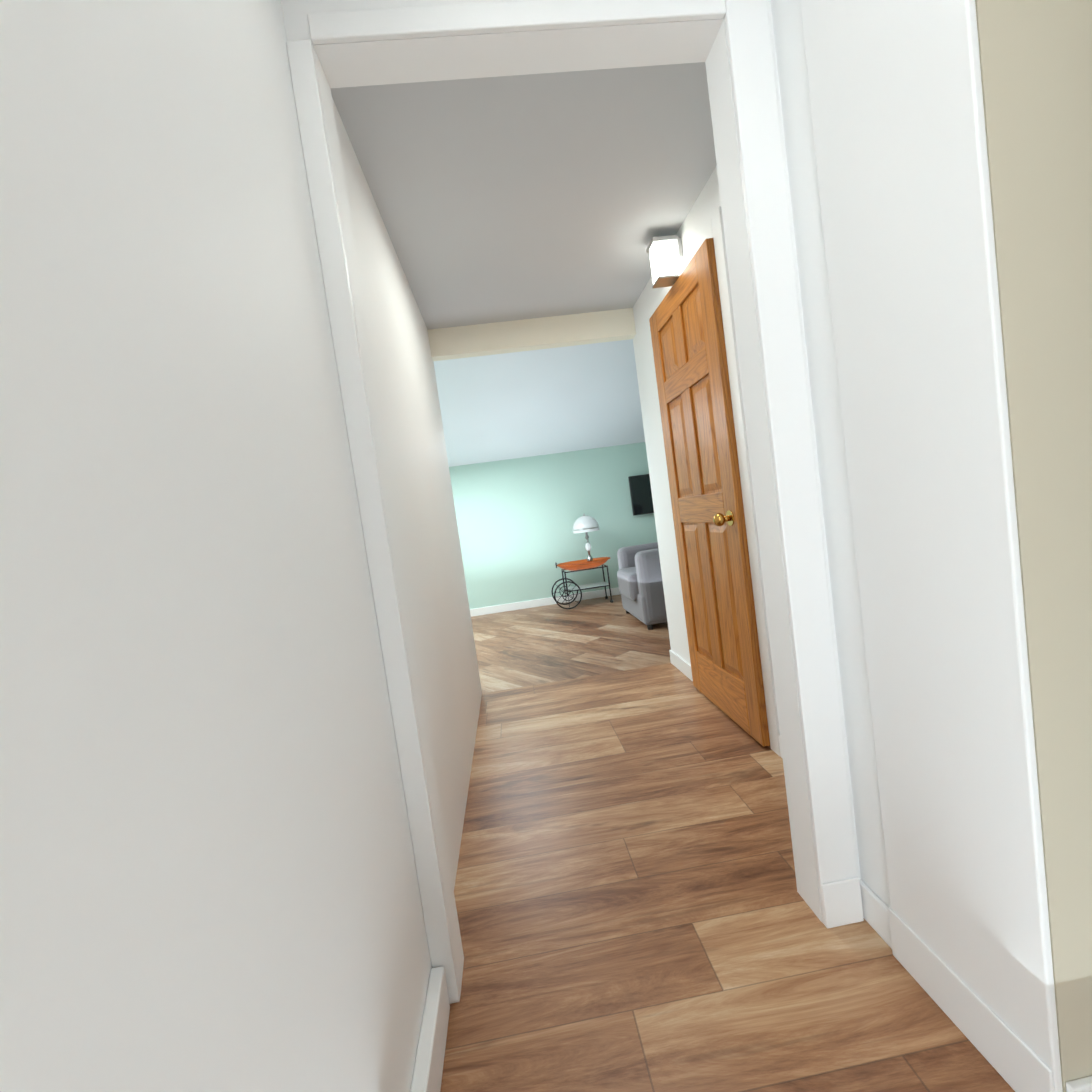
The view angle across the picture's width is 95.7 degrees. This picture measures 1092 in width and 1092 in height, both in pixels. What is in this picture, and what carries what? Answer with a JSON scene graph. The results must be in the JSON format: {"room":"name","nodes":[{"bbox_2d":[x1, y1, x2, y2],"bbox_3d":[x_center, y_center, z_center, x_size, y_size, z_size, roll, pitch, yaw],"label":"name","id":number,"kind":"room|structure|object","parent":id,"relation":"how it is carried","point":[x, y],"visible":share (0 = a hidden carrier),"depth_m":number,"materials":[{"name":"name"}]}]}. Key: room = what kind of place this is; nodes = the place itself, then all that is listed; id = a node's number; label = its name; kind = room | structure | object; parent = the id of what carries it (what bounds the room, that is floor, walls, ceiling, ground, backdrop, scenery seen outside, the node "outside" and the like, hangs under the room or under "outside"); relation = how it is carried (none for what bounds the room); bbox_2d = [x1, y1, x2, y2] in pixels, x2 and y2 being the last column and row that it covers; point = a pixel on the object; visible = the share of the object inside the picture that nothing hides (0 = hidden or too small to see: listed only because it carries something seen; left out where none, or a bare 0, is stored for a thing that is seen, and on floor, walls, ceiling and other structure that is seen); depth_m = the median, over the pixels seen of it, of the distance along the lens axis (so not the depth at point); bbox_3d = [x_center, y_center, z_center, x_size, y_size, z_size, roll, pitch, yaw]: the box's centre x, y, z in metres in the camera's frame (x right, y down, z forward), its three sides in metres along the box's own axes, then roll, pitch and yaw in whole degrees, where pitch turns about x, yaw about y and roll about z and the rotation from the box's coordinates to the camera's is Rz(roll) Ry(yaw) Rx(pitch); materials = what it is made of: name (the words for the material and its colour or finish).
{"room":"home hallway","nodes":[
{"label":"home hallway","id":0,"kind":"room"},
{"bbox_2d":[433,339,644,466],"bbox_3d":[-0.153,-1.187,0.443,5.900,0.870,10.800,-8,3,-4],"label":"ceiling","id":1,"kind":"structure","parent":0,"point":[505,406],"depth_m":4.69,"materials":[{"name":"white paint"}]},
{"bbox_2d":[0,0,1091,1091],"bbox_3d":[0.422,-0.268,0.583,5.200,2.460,10.900,-8,3,-4],"label":"wall","id":2,"kind":"structure","parent":0,"point":[207,873],"depth_m":0.70,"materials":[{"name":"white paint"}]},
{"bbox_2d":[628,474,653,515],"bbox_3d":[1.424,-0.655,5.979,0.820,0.470,0.075,-8,3,-4],"label":"wall-mounted tv","id":3,"kind":"object","parent":2,"relation":"attached to","point":[641,494],"visible":0.35,"depth_m":5.92,"materials":[{"name":"black plastic"}]},
{"bbox_2d":[646,235,682,287],"bbox_3d":[0.544,-1.287,2.242,0.134,0.180,0.100,-8,3,-4],"label":"light","id":4,"kind":"object","parent":2,"relation":"attached to","point":[666,254],"visible":0.9,"depth_m":2.20,"materials":[{"name":"white metal"}]},
{"bbox_2d":[286,0,1091,1091],"bbox_3d":[0.158,-0.057,0.521,1.050,2.120,1.162,-8,3,-4],"label":"door frame","id":5,"kind":"structure","parent":2,"relation":"attached to","point":[960,926],"depth_m":0.86,"materials":[{"name":"white paint"}]},
{"bbox_2d":[649,238,769,746],"bbox_3d":[0.702,-0.196,2.327,0.110,2.016,0.756,-8,3,-4],"label":"hall door","id":6,"kind":"structure","parent":2,"relation":"in","point":[691,370],"depth_m":2.20,"materials":[{"name":"brown wood"}]},
{"bbox_2d":[440,594,1014,1091],"bbox_3d":[0.196,1.029,0.627,6.000,0.050,10.900,-8,3,-4],"label":"floor","id":7,"kind":"structure","parent":0,"point":[634,910],"depth_m":1.29,"materials":[{"name":"wood"}]},
{"bbox_2d":[551,557,612,608],"bbox_3d":[0.417,0.409,5.667,0.716,0.531,0.324,-8,3,-4],"label":"table","id":8,"kind":"object","parent":7,"relation":"on","point":[579,565],"visible":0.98,"depth_m":5.55,"materials":[{"name":"brown wood"}]},
{"bbox_2d":[572,514,599,560],"bbox_3d":[0.472,-0.072,5.649,0.316,0.604,0.316,-8,3,-4],"label":"table lamp","id":9,"kind":"object","parent":8,"relation":"on","point":[584,523],"visible":0.94,"depth_m":5.54,"materials":[{"name":"white glass"}]},
{"bbox_2d":[617,542,666,629],"bbox_3d":[1.166,0.104,4.543,0.982,1.064,0.870,-8,3,-4],"label":"recliner armchair","id":10,"kind":"object","parent":7,"relation":"on","point":[640,581],"visible":0.33,"depth_m":4.14,"materials":[{"name":"fabric"}]}
]}

